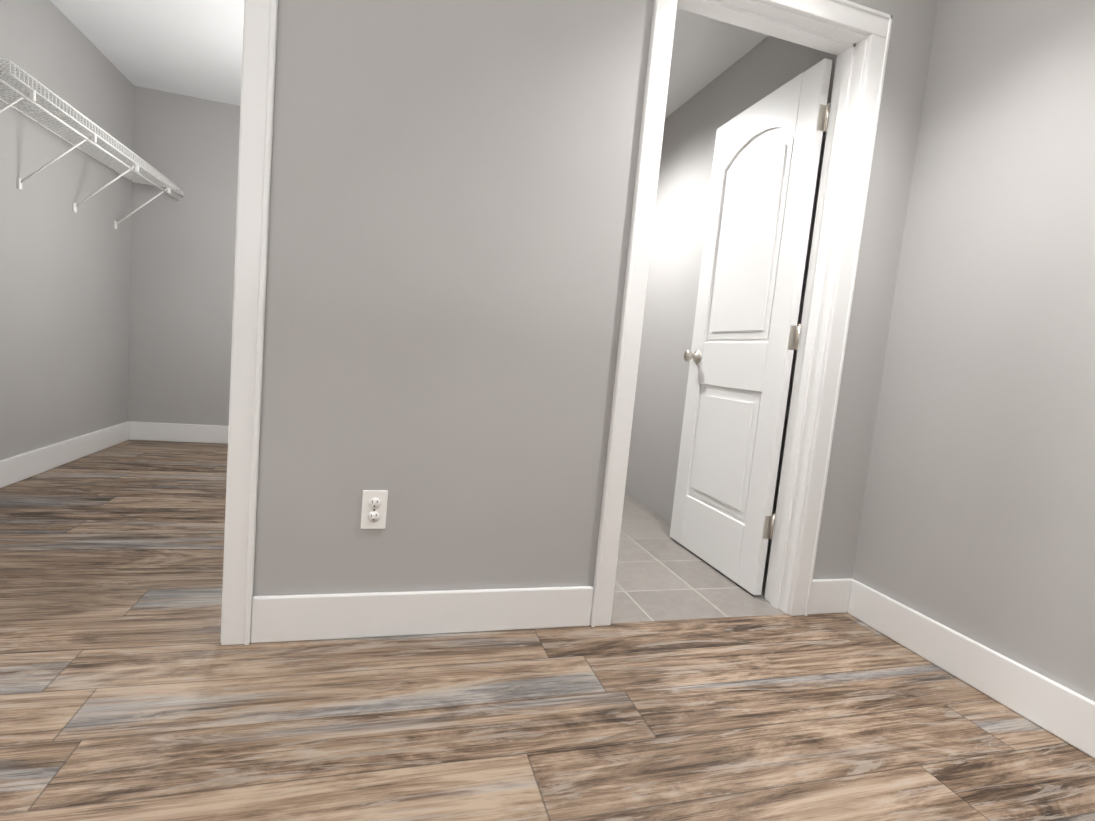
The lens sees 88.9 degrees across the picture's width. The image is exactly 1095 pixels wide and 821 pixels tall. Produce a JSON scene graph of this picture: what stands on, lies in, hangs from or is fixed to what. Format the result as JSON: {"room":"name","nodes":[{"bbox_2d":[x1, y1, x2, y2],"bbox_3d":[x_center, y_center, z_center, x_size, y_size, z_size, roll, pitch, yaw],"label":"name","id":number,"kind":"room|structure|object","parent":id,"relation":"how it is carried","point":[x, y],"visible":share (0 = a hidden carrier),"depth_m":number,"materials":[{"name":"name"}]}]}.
{"room":"empty bedroom","nodes":[
{"label":"empty bedroom","id":0,"kind":"room"},
{"bbox_2d":[0,0,133,459],"bbox_3d":[-2.601,-0.841,2.578,0.120,2.440,3.000,4,6,-16],"label":"wall","id":1,"kind":"structure","parent":0,"point":[64,309],"depth_m":3.06,"materials":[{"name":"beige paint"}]},
{"bbox_2d":[0,421,129,487],"bbox_3d":[-2.629,0.311,2.665,0.016,0.135,2.850,4,6,-16],"label":"baseboard","id":2,"kind":"structure","parent":1,"relation":"attached to","point":[18,468],"depth_m":3.15,"materials":[{"name":"white wood"}]},
{"bbox_2d":[0,58,182,228],"bbox_3d":[-2.472,-1.277,3.007,0.314,0.365,1.894,4,6,-16],"label":"wire shelf","id":3,"kind":"object","parent":1,"relation":"attached to","point":[31,93],"visible":1,"depth_m":2.79,"materials":[{"name":"white metal"}]},
{"bbox_2d":[127,86,239,425],"bbox_3d":[-2.125,-0.955,4.210,1.700,2.440,0.120,4,6,-16],"label":"wall","id":4,"kind":"structure","parent":0,"point":[181,291],"depth_m":4.00,"materials":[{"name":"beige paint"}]},
{"bbox_2d":[129,421,228,443],"bbox_3d":[-2.204,0.196,4.258,1.684,0.135,0.016,4,6,-16],"label":"baseboard","id":5,"kind":"structure","parent":4,"relation":"attached to","point":[170,432],"depth_m":4.10,"materials":[{"name":"white wood"}]},
{"bbox_2d":[50,0,768,117],"bbox_3d":[-2.034,-1.889,0.815,7.440,0.080,6.790,4,6,-16],"label":"ceiling","id":6,"kind":"structure","parent":0,"point":[192,48],"depth_m":3.03,"materials":[{"name":"white paint"}]},
{"bbox_2d":[0,440,1094,820],"bbox_3d":[-2.264,0.598,1.056,7.440,0.060,6.790,4,6,-16],"label":"floor","id":7,"kind":"structure","parent":0,"point":[828,717],"depth_m":1.38,"materials":[{"name":"brown wood"}]},
{"bbox_2d":[253,0,937,595],"bbox_3d":[0.286,-0.501,1.816,2.264,2.440,0.120,4,6,-16],"label":"wall","id":8,"kind":"structure","parent":0,"point":[452,184],"depth_m":1.62,"materials":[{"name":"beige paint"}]},
{"bbox_2d":[360,490,387,528],"bbox_3d":[-0.502,0.288,1.618,0.070,0.115,0.009,4,6,-16],"label":"outlet","id":9,"kind":"object","parent":8,"relation":"attached to","point":[374,510],"visible":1,"depth_m":1.62,"materials":[{"name":"white plastic"}]},
{"bbox_2d":[250,586,593,642],"bbox_3d":[-0.340,0.615,1.702,1.016,0.135,0.016,4,6,-16],"label":"baseboard","id":10,"kind":"structure","parent":8,"relation":"attached to","point":[285,618],"depth_m":1.68,"materials":[{"name":"white wood"}]},
{"bbox_2d":[590,0,892,626],"bbox_3d":[0.632,-0.318,1.938,0.864,2.117,0.168,4,6,-16],"label":"door frame","id":11,"kind":"structure","parent":8,"relation":"attached to","point":[874,25],"depth_m":1.92,"materials":[{"name":"white wood"}]},
{"bbox_2d":[670,58,831,594],"bbox_3d":[0.836,-0.310,2.450,0.169,2.025,0.718,4,6,-16],"label":"bathroom door","id":12,"kind":"structure","parent":8,"relation":"in","point":[746,333],"depth_m":2.35,"materials":[{"name":"white paint"}]},
{"bbox_2d":[808,578,853,614],"bbox_3d":[1.070,0.705,2.119,0.203,0.135,0.016,4,6,-16],"label":"baseboard","id":13,"kind":"structure","parent":8,"relation":"attached to","point":[829,596],"depth_m":2.11,"materials":[{"name":"white wood"}]},
{"bbox_2d":[611,494,785,622],"bbox_3d":[-0.086,0.563,3.506,1.890,0.060,3.300,4,6,-16],"label":"floor","id":14,"kind":"structure","parent":0,"point":[662,574],"depth_m":2.29,"materials":[{"name":"grey tile"}]},
{"bbox_2d":[625,36,836,582],"bbox_3d":[0.751,-0.620,3.491,0.120,2.440,2.850,4,6,-16],"label":"wall","id":15,"kind":"structure","parent":0,"point":[768,65],"depth_m":3.24,"materials":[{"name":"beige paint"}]},
{"bbox_2d":[852,0,1094,701],"bbox_3d":[1.791,-0.230,0.454,0.120,2.440,3.370,4,6,-16],"label":"wall","id":16,"kind":"structure","parent":0,"point":[977,522],"depth_m":1.69,"materials":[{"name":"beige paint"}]},
{"bbox_2d":[848,580,1094,758],"bbox_3d":[1.620,0.908,0.545,0.016,0.135,3.338,4,6,-16],"label":"baseboard","id":17,"kind":"structure","parent":16,"relation":"attached to","point":[1063,713],"depth_m":1.65,"materials":[{"name":"white wood"}]},
{"bbox_3d":[-1.159,-1.618,1.263,0.952,0.384,0.120,4,6,-16],"label":"wall","id":18,"kind":"structure","parent":0,"visible":0},
{"bbox_2d":[221,0,277,644],"bbox_3d":[-1.271,-0.409,1.379,0.952,2.056,0.124,4,6,-16],"label":"door frame","id":19,"kind":"structure","parent":18,"relation":"attached to","point":[233,312],"depth_m":1.46,"materials":[{"name":"white wood"}]}
]}

